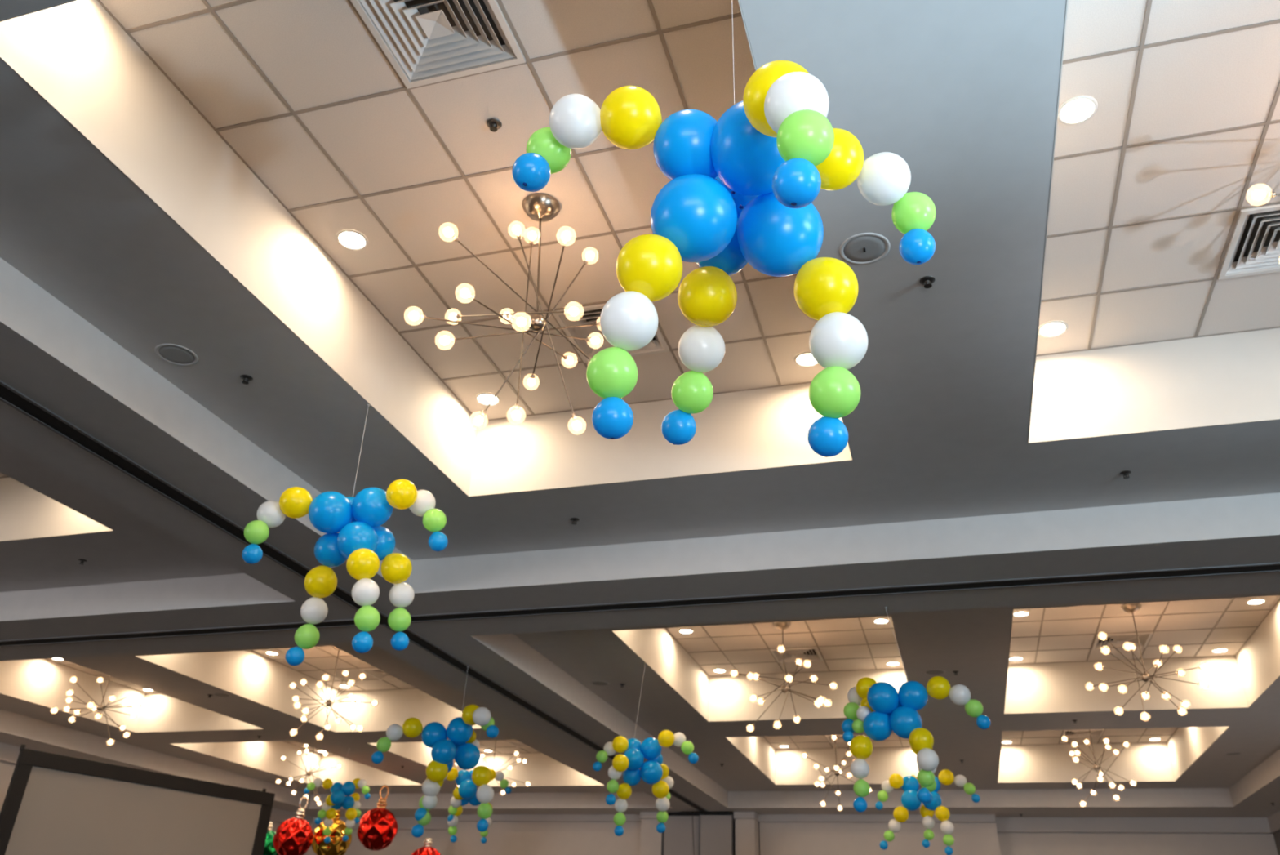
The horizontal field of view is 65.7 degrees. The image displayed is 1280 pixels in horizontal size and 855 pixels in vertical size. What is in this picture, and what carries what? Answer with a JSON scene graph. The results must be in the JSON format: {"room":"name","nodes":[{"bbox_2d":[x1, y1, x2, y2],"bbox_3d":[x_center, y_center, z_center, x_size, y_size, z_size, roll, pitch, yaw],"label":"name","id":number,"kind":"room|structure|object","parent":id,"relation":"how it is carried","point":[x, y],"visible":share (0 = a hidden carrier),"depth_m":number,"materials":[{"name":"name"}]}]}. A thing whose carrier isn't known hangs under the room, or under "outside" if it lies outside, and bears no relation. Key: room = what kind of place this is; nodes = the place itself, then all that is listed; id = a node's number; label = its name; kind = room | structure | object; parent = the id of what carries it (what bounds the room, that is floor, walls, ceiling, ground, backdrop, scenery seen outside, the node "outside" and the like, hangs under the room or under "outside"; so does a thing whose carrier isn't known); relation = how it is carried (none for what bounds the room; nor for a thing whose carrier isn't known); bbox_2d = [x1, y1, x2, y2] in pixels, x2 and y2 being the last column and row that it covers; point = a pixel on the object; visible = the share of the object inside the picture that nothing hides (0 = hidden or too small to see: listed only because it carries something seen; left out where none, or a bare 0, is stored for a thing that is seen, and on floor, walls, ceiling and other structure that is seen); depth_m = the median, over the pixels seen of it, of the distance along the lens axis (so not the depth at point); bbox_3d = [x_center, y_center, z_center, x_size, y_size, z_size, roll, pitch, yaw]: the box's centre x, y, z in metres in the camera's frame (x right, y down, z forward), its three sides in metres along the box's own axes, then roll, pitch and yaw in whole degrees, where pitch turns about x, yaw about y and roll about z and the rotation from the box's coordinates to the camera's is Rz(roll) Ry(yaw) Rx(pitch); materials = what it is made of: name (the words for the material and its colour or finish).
{"room":"banquet hall","nodes":[
{"label":"banquet hall","id":0,"kind":"room"},
{"bbox_2d":[0,439,244,591],"bbox_3d":[-8.533,-1.486,4.752,8.016,0.673,12.270,-6,-30,16],"label":"ceiling","id":1,"kind":"structure","parent":0,"point":[138,548],"depth_m":8.38,"materials":[{"name":"paint"}]},
{"bbox_2d":[0,760,306,854],"bbox_3d":[-11.355,4.060,10.933,0.200,5.600,26.150,-6,-30,16],"label":"wall","id":2,"kind":"structure","parent":0,"point":[6,769],"depth_m":15.38,"materials":[{"name":"paint"}]},
{"bbox_2d":[0,742,312,829],"bbox_3d":[-11.163,2.898,11.511,0.100,0.267,26.150,-6,-30,16],"label":"trim","id":3,"kind":"structure","parent":2,"relation":"attached to","point":[9,753],"depth_m":15.52,"materials":[{"name":"grey paint"}]},
{"bbox_2d":[0,708,342,817],"bbox_3d":[-10.790,2.496,11.605,0.850,0.596,26.150,-6,-30,16],"label":"ceiling beam","id":4,"kind":"structure","parent":0,"point":[15,729],"depth_m":16.48,"materials":[{"name":"paint"}]},
{"bbox_2d":[0,573,355,661],"bbox_3d":[-6.605,1.934,10.239,8.016,0.596,1.207,-6,-30,16],"label":"ceiling beam","id":5,"kind":"structure","parent":0,"point":[239,599],"depth_m":9.24,"materials":[{"name":"paint"}]},
{"bbox_2d":[0,618,380,646],"bbox_3d":[-6.413,2.186,10.065,8.425,0.018,0.174,-6,-30,16],"label":"trim","id":6,"kind":"structure","parent":5,"relation":"attached to","point":[348,622],"depth_m":9.51,"materials":[{"name":"black"}]},
{"bbox_2d":[262,821,278,854],"bbox_3d":[-6.668,7.422,17.629,0.625,0.771,0.633,-4,-29,12],"label":"ornament","id":7,"kind":"object","parent":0,"point":[268,849],"visible":0.36,"depth_m":17.45,"materials":[{"name":"green glass"}]},
{"bbox_2d":[272,795,313,854],"bbox_3d":[-5.941,6.886,17.088,0.655,1.021,0.642,24,-35,-34],"label":"ornament","id":8,"kind":"object","parent":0,"point":[295,835],"visible":1,"depth_m":16.82,"materials":[{"name":"red plastic"}]},
{"bbox_2d":[0,641,643,794],"bbox_3d":[-4.803,4.527,15.607,8.016,0.673,11.233,-6,-30,16],"label":"ceiling","id":9,"kind":"structure","parent":0,"point":[277,725],"depth_m":15.04,"materials":[{"name":"paint"}]},
{"bbox_2d":[52,675,146,743],"bbox_3d":[-7.310,3.693,13.502,1.039,1.268,1.273,11,-30,-16],"label":"sputnik chandelier","id":10,"kind":"object","parent":9,"relation":"hanging from","point":[100,707],"visible":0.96,"depth_m":13.41,"materials":[{"name":"white glass"}]},
{"bbox_2d":[213,692,231,697],"bbox_3d":[-5.535,3.541,13.128,0.228,0.007,0.228,-6,-30,16],"label":"ceiling speaker","id":11,"kind":"object","parent":9,"relation":"attached to","point":[218,694],"visible":1,"depth_m":13.13,"materials":[{"name":"paint"}]},
{"bbox_2d":[214,693,229,696],"bbox_3d":[-5.535,3.541,13.128,0.190,0.005,0.190,18,-32,-27],"label":"speaker grille","id":12,"kind":"object","parent":11,"relation":"attached to","point":[215,694],"depth_m":13.13,"materials":[{"name":"white metal"}]},
{"bbox_2d":[276,744,340,804],"bbox_3d":[-5.936,6.125,17.862,0.923,1.308,1.216,4,-28,-3],"label":"sputnik chandelier","id":13,"kind":"object","parent":9,"relation":"hanging from","point":[309,772],"visible":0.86,"depth_m":17.75,"materials":[{"name":"silver metal"}]},
{"bbox_2d":[291,645,376,737],"bbox_3d":[-3.936,3.425,12.730,1.026,1.282,1.211,16,-31,-23],"label":"sputnik chandelier","id":14,"kind":"object","parent":9,"relation":"hanging from","point":[329,702],"visible":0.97,"depth_m":12.67,"materials":[{"name":"silver metal"}]},
{"bbox_2d":[359,667,398,679],"bbox_3d":[-3.615,3.506,14.266,0.590,0.104,0.590,-6,-30,16],"label":"ceiling vent","id":15,"kind":"object","parent":9,"relation":"in","point":[375,672],"visible":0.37,"depth_m":14.28,"materials":[{"name":"white metal"}]},
{"bbox_2d":[494,751,525,772],"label":"sputnik chandelier","id":16,"kind":"object","parent":9,"relation":"hanging from","point":[508,767],"depth_m":16.96,"materials":[{"name":"white glass"}]},
{"bbox_2d":[505,740,529,747],"bbox_3d":[-2.123,5.886,18.561,0.590,0.104,0.590,-6,-30,16],"label":"ceiling vent","id":17,"kind":"object","parent":9,"relation":"in","point":[517,744],"visible":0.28,"depth_m":18.58,"materials":[{"name":"white metal"}]},
{"bbox_2d":[311,809,351,854],"bbox_3d":[-5.435,7.211,17.535,0.678,0.836,0.686,10,-29,-13],"label":"ornament","id":18,"kind":"object","parent":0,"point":[336,846],"visible":0.75,"depth_m":17.30,"materials":[{"name":"gold metal"}]},
{"bbox_2d":[0,257,731,810],"bbox_3d":[-2.342,1.315,8.760,1.074,0.596,25.150,-6,-30,16],"label":"ceiling beam","id":19,"kind":"structure","parent":0,"point":[50,353],"depth_m":6.45,"materials":[{"name":"paint"}]},
{"bbox_2d":[0,380,388,617],"bbox_3d":[-4.157,-1.287,3.454,0.174,0.018,12.800,-6,-30,16],"label":"ceiling track","id":20,"kind":"structure","parent":19,"relation":"attached to","point":[11,397],"depth_m":6.31,"materials":[{"name":"black metal"}]},
{"bbox_2d":[378,617,388,624],"bbox_3d":[-2.286,1.728,8.900,0.200,0.014,0.200,-6,-30,16],"label":"trim","id":21,"kind":"structure","parent":19,"relation":"attached to","point":[384,620],"depth_m":8.91,"materials":[{"name":"black"}]},
{"bbox_2d":[382,623,708,811],"bbox_3d":[-0.508,4.595,14.072,0.174,0.018,12.150,-6,-30,16],"label":"trim","id":22,"kind":"structure","parent":19,"relation":"attached to","point":[414,637],"depth_m":11.12,"materials":[{"name":"black"}]},
{"bbox_2d":[356,784,398,850],"bbox_3d":[-4.499,6.718,17.091,0.699,1.081,0.678,-2,-29,11],"label":"ornament","id":23,"kind":"object","parent":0,"point":[378,827],"visible":1,"depth_m":16.81,"materials":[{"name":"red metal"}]},
{"bbox_2d":[411,837,440,854],"bbox_3d":[-3.675,7.454,17.028,0.604,0.745,0.611,-13,-32,27],"label":"ornament","id":24,"kind":"object","parent":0,"point":[427,849],"visible":1,"depth_m":17.00,"materials":[{"name":"red plastic"}]},
{"bbox_2d":[309,791,691,817],"bbox_3d":[-2.991,7.761,20.758,8.016,0.596,1.440,-6,-30,16],"label":"ceiling beam","id":25,"kind":"structure","parent":0,"point":[402,805],"depth_m":19.93,"materials":[{"name":"paint"}]},
{"bbox_2d":[0,0,1279,559],"bbox_3d":[0.395,-2.473,2.231,8.493,0.673,12.270,-6,-30,16],"label":"ceiling","id":26,"kind":"structure","parent":0,"point":[266,131],"depth_m":5.18,"materials":[{"name":"paint"}]},
{"bbox_2d":[155,343,198,365],"bbox_3d":[-2.608,-0.409,5.581,0.228,0.007,0.228,-6,-30,16],"label":"ceiling speaker","id":27,"kind":"object","parent":26,"relation":"attached to","point":[177,353],"visible":1,"depth_m":5.58,"materials":[{"name":"paint"}]},
{"bbox_2d":[159,345,194,363],"bbox_3d":[-2.608,-0.409,5.581,0.190,0.005,0.190,-8,-30,19],"label":"speaker grille","id":28,"kind":"object","parent":27,"relation":"attached to","point":[175,353],"depth_m":5.57,"materials":[{"name":"white metal"}]},
{"bbox_2d":[240,374,253,384],"bbox_3d":[-2.292,-0.275,5.767,0.072,0.036,0.072,-6,-30,16],"label":"sprinkler","id":29,"kind":"object","parent":26,"relation":"attached to","point":[245,377],"visible":1,"depth_m":5.76,"materials":[{"name":"grey metal"}]},
{"bbox_2d":[336,229,368,249],"bbox_3d":[-1.624,-1.060,5.595,0.178,0.015,0.178,-6,-30,16],"label":"recessed light","id":30,"kind":"object","parent":26,"relation":"in","point":[350,239],"visible":1,"depth_m":5.59,"materials":[{"name":"white glass"}]},
{"bbox_2d":[352,404,370,495],"bbox_3d":[-1.658,0.132,5.871,0.024,0.607,0.030,13,-30,-20],"label":"thread","id":31,"kind":"object","parent":26,"relation":"hanging from","point":[367,405],"visible":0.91,"depth_m":5.92,"materials":[{"name":"white fabric"}]},
{"bbox_2d":[241,479,448,665],"bbox_3d":[-1.632,0.778,5.425,1.090,0.970,0.579,8,-29,-11],"label":"sculpture","id":32,"kind":"object","parent":31,"relation":"hanging from","point":[361,540],"visible":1,"depth_m":5.44,"materials":[{"name":"blue"}]},
{"bbox_2d":[350,0,525,88],"bbox_3d":[-0.876,-1.770,4.275,0.590,0.104,0.590,-6,-30,16],"label":"ceiling vent","id":33,"kind":"object","parent":26,"relation":"in","point":[425,42],"visible":0.99,"depth_m":4.34,"materials":[{"name":"white metal"}]},
{"bbox_2d":[475,392,500,405],"bbox_3d":[-1.095,-0.206,7.136,0.178,0.015,0.178,-6,-30,16],"label":"recessed light","id":34,"kind":"object","parent":26,"relation":"in","point":[484,398],"visible":0.9,"depth_m":7.14,"materials":[{"name":"white"}]},
{"bbox_2d":[486,118,502,132],"bbox_3d":[-0.702,-1.446,4.764,0.072,0.036,0.072,-6,-30,16],"label":"sprinkler","id":35,"kind":"object","parent":26,"relation":"attached to","point":[494,124],"visible":1,"depth_m":4.76,"materials":[{"name":"grey metal"}]},
{"bbox_2d":[408,193,599,430],"bbox_3d":[-0.632,-0.593,4.963,0.891,1.343,1.138,-1,-28,6],"label":"sputnik chandelier","id":36,"kind":"object","parent":26,"relation":"hanging from","point":[540,207],"visible":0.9,"depth_m":4.92,"materials":[{"name":"silver metal"}]},
{"bbox_2d":[552,303,669,362],"bbox_3d":[-0.173,-0.637,6.319,0.590,0.104,0.590,-6,-30,16],"label":"ceiling vent","id":37,"kind":"object","parent":26,"relation":"in","point":[590,314],"visible":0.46,"depth_m":6.34,"materials":[{"name":"white metal"}]},
{"bbox_2d":[511,60,936,457],"bbox_3d":[0.218,-0.430,2.616,0.973,0.977,0.756,-16,-33,30],"label":"decoration","id":38,"kind":"object","parent":26,"relation":"hanging from","point":[742,188],"visible":1,"depth_m":2.58,"materials":[{"name":"blue"}]},
{"bbox_2d":[794,351,818,366],"bbox_3d":[1.104,-0.449,6.516,0.178,0.015,0.178,-6,-30,16],"label":"recessed light","id":39,"kind":"object","parent":26,"relation":"in","point":[806,358],"visible":0.73,"depth_m":6.53,"materials":[{"name":"white"}]},
{"bbox_2d":[839,232,889,264],"bbox_3d":[1.029,-0.816,4.540,0.228,0.012,0.228,-6,-30,16],"label":"ceiling speaker","id":40,"kind":"object","parent":26,"relation":"attached to","point":[864,247],"visible":1,"depth_m":4.54,"materials":[{"name":"paint"}]},
{"bbox_2d":[844,235,885,261],"bbox_3d":[1.029,-0.818,4.541,0.190,0.005,0.190,-4,-29,12],"label":"speaker grille","id":41,"kind":"object","parent":40,"relation":"attached to","point":[861,248],"depth_m":4.54,"materials":[{"name":"white metal"}]},
{"bbox_2d":[919,275,935,288],"bbox_3d":[1.370,-0.687,4.720,0.072,0.036,0.072,-6,-30,16],"label":"sprinkler","id":42,"kind":"object","parent":26,"relation":"attached to","point":[926,281],"visible":1,"depth_m":4.71,"materials":[{"name":"grey metal"}]},
{"bbox_2d":[1038,320,1067,337],"bbox_3d":[2.543,-0.608,6.109,0.178,0.015,0.178,-6,-30,16],"label":"recessed light","id":43,"kind":"object","parent":26,"relation":"in","point":[1052,328],"visible":0.98,"depth_m":6.11,"materials":[{"name":"white"}]},
{"bbox_2d":[1057,95,1097,124],"bbox_3d":[2.013,-1.462,4.568,0.178,0.015,0.178,-6,-30,16],"label":"recessed light","id":44,"kind":"object","parent":26,"relation":"in","point":[1078,109],"visible":0.94,"depth_m":4.57,"materials":[{"name":"white"}]},
{"bbox_2d":[1119,470,1131,479],"bbox_3d":[3.152,0.310,6.430,0.072,0.036,0.072,-6,-30,16],"label":"sprinkler","id":45,"kind":"object","parent":26,"relation":"attached to","point":[1125,473],"visible":1,"depth_m":6.42,"materials":[{"name":"grey metal"}]},
{"bbox_2d":[1217,204,1279,279],"bbox_3d":[3.466,-1.040,5.291,0.590,0.104,0.590,-6,-30,16],"label":"ceiling vent","id":46,"kind":"object","parent":26,"relation":"in","point":[1254,246],"visible":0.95,"depth_m":5.39,"materials":[{"name":"grey metal"}]},
{"bbox_2d":[1252,189,1279,199],"bbox_3d":[3.155,-0.952,4.004,1.110,1.343,0.921,-20,-35,35],"label":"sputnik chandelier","id":47,"kind":"object","parent":26,"relation":"hanging from","point":[1259,194],"visible":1,"depth_m":3.98,"materials":[{"name":"white glass"}]},
{"bbox_2d":[1267,191,1275,197],"bbox_3d":[2.543,-0.936,3.989,0.024,0.022,0.022,2,-28,10],"label":"socket","id":48,"kind":"object","parent":47,"relation":"attached to","point":[1271,194],"depth_m":3.98,"materials":[{"name":"silver metal"}]},
{"bbox_2d":[306,810,1278,854],"bbox_3d":[1.753,9.144,19.340,19.270,5.600,0.200,-6,-30,16],"label":"wall","id":49,"kind":"structure","parent":0,"point":[404,842],"depth_m":17.89,"materials":[{"name":"paint"}]},
{"bbox_2d":[311,817,456,830],"bbox_3d":[-5.625,8.737,21.904,3.850,0.267,0.130,-6,-30,16],"label":"trim","id":50,"kind":"structure","parent":49,"relation":"attached to","point":[404,823],"depth_m":21.65,"materials":[{"name":"grey paint"}]},
{"bbox_2d":[453,821,641,854],"bbox_3d":[-1.894,10.047,19.705,4.200,4.090,0.450,-6,-30,16],"label":"wall panel","id":51,"kind":"object","parent":49,"relation":"attached to","point":[503,837],"depth_m":20.33,"materials":[{"name":"paint"}]},
{"bbox_2d":[456,813,641,822],"bbox_3d":[-1.841,8.164,20.670,4.220,0.152,0.550,-6,-30,16],"label":"trim","id":52,"kind":"structure","parent":49,"relation":"attached to","point":[462,817],"depth_m":20.41,"materials":[{"name":"grey paint"}]},
{"bbox_2d":[640,811,657,818],"bbox_3d":[0.346,7.826,19.885,0.460,0.142,0.920,-6,-30,16],"label":"trim","id":53,"kind":"structure","parent":49,"relation":"attached to","point":[643,815],"depth_m":19.51,"materials":[{"name":"grey paint"}]},
{"bbox_2d":[640,818,663,854],"bbox_3d":[0.278,9.703,18.910,0.420,4.100,0.850,-6,-30,16],"label":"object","id":54,"kind":"structure","parent":49,"relation":"attached to","point":[651,841],"depth_m":19.35,"materials":[{"name":"paint"}]},
{"bbox_2d":[733,811,758,821],"bbox_3d":[2.126,7.629,19.383,0.420,0.142,0.920,-6,-30,16],"label":"trim","id":55,"kind":"structure","parent":49,"relation":"attached to","point":[736,815],"depth_m":19.00,"materials":[{"name":"grey paint"}]},
{"bbox_2d":[734,818,759,854],"bbox_3d":[2.058,9.507,18.408,0.380,4.100,0.850,-6,-30,16],"label":"trim","id":56,"kind":"structure","parent":49,"relation":"attached to","point":[747,830],"depth_m":18.89,"materials":[{"name":"paint"}]},
{"bbox_2d":[758,813,995,822],"bbox_3d":[4.461,7.467,18.891,4.390,0.152,0.550,-6,-30,16],"label":"trim","id":57,"kind":"structure","parent":49,"relation":"attached to","point":[971,818],"depth_m":18.72,"materials":[{"name":"grey paint"}]},
{"bbox_2d":[759,822,999,854],"bbox_3d":[4.407,9.351,17.926,4.370,4.090,0.450,-6,-30,16],"label":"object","id":58,"kind":"structure","parent":49,"relation":"attached to","point":[775,837],"depth_m":18.62,"materials":[{"name":"paint"}]},
{"bbox_2d":[995,817,1271,833],"bbox_3d":[8.788,7.144,17.834,4.570,0.267,0.130,-6,-30,16],"label":"trim","id":59,"kind":"structure","parent":49,"relation":"attached to","point":[1011,824],"depth_m":17.76,"materials":[{"name":"grey paint"}]},
{"bbox_2d":[408,492,1279,635],"bbox_3d":[2.322,0.947,7.718,8.493,0.596,1.207,-6,-30,16],"label":"ceiling beam","id":60,"kind":"structure","parent":0,"point":[1237,530],"depth_m":7.49,"materials":[{"name":"paint"}]},
{"bbox_2d":[410,562,1279,622],"bbox_3d":[2.096,1.245,7.662,8.958,0.018,0.174,-6,-30,16],"label":"ceiling track","id":61,"kind":"structure","parent":60,"relation":"attached to","point":[1273,566],"depth_m":7.74,"materials":[{"name":"black metal"}]},
{"bbox_2d":[884,606,908,679],"bbox_3d":[2.046,1.726,7.914,0.139,0.609,0.024,-6,-30,16],"label":"thread","id":62,"kind":"object","parent":60,"relation":"hanging from","point":[886,607],"visible":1,"depth_m":7.95,"materials":[{"name":"white fabric"}]},
{"bbox_2d":[841,675,991,812],"bbox_3d":[2.072,2.387,7.572,1.118,1.015,0.474,-17,-34,32],"label":"decoration","id":63,"kind":"object","parent":62,"relation":"hanging from","point":[883,710],"visible":1,"depth_m":7.59,"materials":[{"name":"blue"}]},
{"bbox_2d":[513,591,1279,791],"bbox_3d":[4.125,3.540,13.087,8.493,0.673,11.233,-6,-30,16],"label":"ceiling","id":64,"kind":"structure","parent":0,"point":[974,642],"depth_m":12.42,"materials":[{"name":"paint"}]},
{"bbox_2d":[590,680,609,685],"bbox_3d":[-0.478,3.054,11.835,0.228,0.007,0.228,-6,-30,16],"label":"ceiling speaker","id":65,"kind":"object","parent":64,"relation":"attached to","point":[593,682],"visible":1,"depth_m":11.83,"materials":[{"name":"paint"}]},
{"bbox_2d":[591,681,608,684],"bbox_3d":[-0.478,3.054,11.834,0.190,0.005,0.190,18,-32,-27],"label":"speaker grille","id":66,"kind":"object","parent":65,"relation":"attached to","point":[593,682],"depth_m":11.83,"materials":[{"name":"white metal"}]},
{"bbox_2d":[678,628,693,633],"bbox_3d":[0.552,2.450,11.930,0.178,0.015,0.178,-6,-30,16],"label":"recessed light","id":67,"kind":"object","parent":64,"relation":"in","point":[682,630],"visible":1,"depth_m":11.93,"materials":[{"name":"white"}]},
{"bbox_2d":[732,621,835,729],"bbox_3d":[1.614,2.832,11.217,1.140,1.267,1.225,-6,-30,16],"label":"sputnik chandelier","id":68,"kind":"object","parent":64,"relation":"hanging from","point":[782,625],"visible":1,"depth_m":11.24,"materials":[{"name":"white glass"}]},
{"bbox_2d":[769,646,823,662],"bbox_3d":[2.003,2.872,12.654,0.590,0.104,0.590,-6,-30,16],"label":"ceiling vent","id":69,"kind":"object","parent":64,"relation":"in","point":[802,654],"visible":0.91,"depth_m":12.69,"materials":[{"name":"grey metal"}]},
{"bbox_2d":[803,734,871,808],"bbox_3d":[3.137,5.399,15.821,0.870,1.299,1.246,-12,-32,25],"label":"sputnik chandelier","id":70,"kind":"object","parent":64,"relation":"hanging from","point":[837,772],"visible":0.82,"depth_m":15.74,"materials":[{"name":"silver metal"}]},
{"bbox_2d":[825,733,860,742],"bbox_3d":[3.522,5.321,17.075,0.590,0.104,0.590,-6,-30,16],"label":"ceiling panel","id":71,"kind":"object","parent":64,"relation":"in","point":[839,738],"visible":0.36,"depth_m":17.08,"materials":[{"name":"beige metal"}]},
{"bbox_2d":[873,617,888,623],"bbox_3d":[2.751,2.207,11.309,0.178,0.015,0.178,-6,-30,16],"label":"recessed light","id":72,"kind":"object","parent":64,"relation":"in","point":[882,620],"visible":1,"depth_m":11.32,"materials":[{"name":"white"}]},
{"bbox_2d":[924,669,945,675],"bbox_3d":[3.225,2.679,10.851,0.228,0.007,0.228,-6,-30,16],"label":"ceiling speaker","id":73,"kind":"object","parent":64,"relation":"attached to","point":[931,672],"visible":1,"depth_m":10.84,"materials":[{"name":"paint"}]},
{"bbox_2d":[925,670,943,674],"bbox_3d":[3.225,2.679,10.851,0.190,0.005,0.190,-4,-29,12],"label":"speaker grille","id":74,"kind":"object","parent":73,"relation":"attached to","point":[928,672],"depth_m":10.85,"materials":[{"name":"white metal"}]},
{"bbox_2d":[1008,656,1023,660],"bbox_3d":[4.719,2.901,12.444,0.178,0.015,0.178,-6,-30,16],"label":"recessed light","id":75,"kind":"object","parent":64,"relation":"in","point":[1015,658],"visible":0.99,"depth_m":12.44,"materials":[{"name":"white"}]},
{"bbox_2d":[1013,610,1029,616],"bbox_3d":[4.190,2.047,10.903,0.178,0.015,0.178,-6,-30,16],"label":"recessed light","id":76,"kind":"object","parent":64,"relation":"in","point":[1022,613],"visible":0.95,"depth_m":10.90,"materials":[{"name":"white"}]},
{"bbox_2d":[1062,728,1104,737],"bbox_3d":[7.160,4.918,16.047,0.590,0.104,0.590,-6,-30,16],"label":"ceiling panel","id":77,"kind":"object","parent":64,"relation":"in","point":[1084,732],"visible":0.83,"depth_m":16.06,"materials":[{"name":"beige metal"}]},
{"bbox_2d":[1062,728,1134,804],"bbox_3d":[6.751,4.909,14.616,0.959,1.316,1.217,-6,-30,16],"label":"sputnik chandelier","id":78,"kind":"object","parent":64,"relation":"hanging from","point":[1095,766],"visible":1,"depth_m":14.54,"materials":[{"name":"silver metal"}]},
{"bbox_2d":[1092,631,1152,649],"bbox_3d":[5.642,2.470,11.627,0.590,0.104,0.590,-6,-30,16],"label":"ceiling vent","id":79,"kind":"object","parent":64,"relation":"in","point":[1120,640],"visible":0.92,"depth_m":11.62,"materials":[{"name":"grey metal"}]},
{"bbox_2d":[1087,603,1207,718],"bbox_3d":[5.195,2.464,10.261,1.068,1.263,1.254,-6,-30,16],"label":"sputnik chandelier","id":80,"kind":"object","parent":64,"relation":"hanging from","point":[1132,608],"visible":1,"depth_m":10.26,"materials":[{"name":"silver metal"}]},
{"bbox_2d":[1211,648,1228,653],"bbox_3d":[6.919,2.658,11.824,0.178,0.015,0.178,-6,-30,16],"label":"recessed light","id":81,"kind":"object","parent":64,"relation":"in","point":[1218,650],"visible":1,"depth_m":11.83,"materials":[{"name":"white"}]},
{"bbox_2d":[1224,751,1242,755],"bbox_3d":[8.408,4.620,14.048,0.228,0.007,0.228,-6,-30,16],"label":"ceiling speaker","id":82,"kind":"object","parent":64,"relation":"attached to","point":[1229,753],"visible":1,"depth_m":14.04,"materials":[{"name":"paint"}]},
{"bbox_2d":[1246,598,1266,604],"bbox_3d":[6.389,1.804,10.282,0.178,0.015,0.178,-6,-30,16],"label":"recessed light","id":83,"kind":"object","parent":64,"relation":"in","point":[1257,601],"visible":1,"depth_m":10.29,"materials":[{"name":"white plastic"}]},
{"bbox_2d":[728,787,1233,817],"bbox_3d":[5.936,6.774,18.237,8.493,0.596,1.440,-6,-30,16],"label":"ceiling beam","id":84,"kind":"structure","parent":0,"point":[1162,802],"depth_m":17.42,"materials":[{"name":"paint"}]},
{"bbox_2d":[1217,749,1279,817],"bbox_3d":[6.844,0.547,6.626,0.837,0.596,26.150,-6,-30,16],"label":"ceiling beam","id":85,"kind":"structure","parent":0,"point":[1251,796],"depth_m":15.48,"materials":[{"name":"paint"}]},
{"bbox_2d":[1273,830,1279,854],"bbox_3d":[7.277,2.001,5.672,0.200,5.600,26.150,-6,-30,16],"label":"wall","id":86,"kind":"structure","parent":0,"point":[1277,834],"depth_m":17.00,"materials":[{"name":"grey paint"}]},
{"bbox_2d":[1266,810,1279,833],"bbox_3d":[7.201,0.868,6.326,0.060,0.267,26.150,-6,-30,16],"label":"trim","id":87,"kind":"structure","parent":86,"relation":"attached to","point":[1273,820],"depth_m":16.86,"materials":[{"name":"grey paint"}]},
{"bbox_3d":[-2.145,5.581,6.927,19.670,0.200,26.550,-6,-30,16],"label":"floor","id":88,"kind":"structure","parent":0,"visible":0},
{"bbox_2d":[0,743,275,854],"bbox_3d":[-6.525,6.221,12.511,1.200,3.650,3.752,-16,-33,30],"label":"projection screen","id":89,"kind":"object","parent":88,"relation":"on","point":[54,803],"visible":1,"depth_m":12.79,"materials":[{"name":"fabric"}]},
{"bbox_2d":[662,812,699,854],"bbox_3d":[0.756,9.411,18.460,0.720,4.202,0.100,-6,-30,16],"label":"partition panel","id":90,"kind":"object","parent":88,"relation":"on","point":[679,828],"visible":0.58,"depth_m":19.23,"materials":[{"name":"fabric"}]},
{"bbox_2d":[699,811,733,854],"bbox_3d":[1.403,9.300,18.204,0.640,4.202,0.100,-6,-30,16],"label":"partition panel","id":91,"kind":"object","parent":88,"relation":"on","point":[716,828],"visible":1,"depth_m":18.98,"materials":[{"name":"fabric"}]},
{"bbox_3d":[-1.777,2.675,10.038,0.033,0.528,0.065,-6,-30,16],"label":"thread","id":92,"kind":"object","parent":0,"visible":0},
{"bbox_2d":[371,703,498,837],"bbox_3d":[-1.919,3.382,9.729,1.211,1.198,0.834,-6,-30,16],"label":"spider","id":93,"kind":"object","parent":92,"relation":"hanging from","point":[461,744],"visible":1,"depth_m":9.65,"materials":[{"name":"blue"}]},
{"bbox_3d":[-2.260,4.445,13.873,0.077,0.643,0.091,-6,-30,16],"label":"thread","id":94,"kind":"object","parent":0,"visible":0},
{"bbox_2d":[444,766,511,843],"bbox_3d":[-2.402,5.139,13.542,1.144,0.954,0.618,27,-37,-37],"label":"spider","id":95,"kind":"object","parent":94,"relation":"hanging from","point":[466,791],"visible":0.74,"depth_m":13.50,"materials":[{"name":"blue"}]},
{"bbox_3d":[-4.813,5.502,16.153,0.090,0.527,0.024,-6,-30,16],"label":"thread","id":96,"kind":"object","parent":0,"visible":0},
{"bbox_2d":[303,777,370,842],"bbox_3d":[-4.864,6.066,15.777,1.022,0.979,0.501,12,-30,-17],"label":"spider","id":97,"kind":"object","parent":96,"relation":"hanging from","point":[337,799],"visible":1,"depth_m":15.82,"materials":[{"name":"blue"}]},
{"bbox_3d":[0.002,2.965,10.783,0.105,0.806,0.024,-6,-30,16],"label":"thread","id":98,"kind":"object","parent":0,"visible":0},
{"bbox_2d":[592,729,698,835],"bbox_3d":[0.048,3.682,10.299,1.020,1.030,0.559,10,-29,-14],"label":"decoration","id":99,"kind":"object","parent":98,"relation":"hanging from","point":[651,771],"visible":1,"depth_m":10.33,"materials":[{"name":"blue"}]},
{"bbox_3d":[3.450,3.840,12.151,0.109,0.794,0.032,-6,-30,16],"label":"thread","id":100,"kind":"object","parent":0,"visible":0},
{"bbox_2d":[875,768,980,854],"bbox_3d":[3.399,4.543,11.730,1.156,0.956,0.497,-18,-34,32],"label":"decoration","id":101,"kind":"object","parent":100,"relation":"hanging from","point":[909,784],"visible":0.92,"depth_m":11.71,"materials":[{"name":"blue"}]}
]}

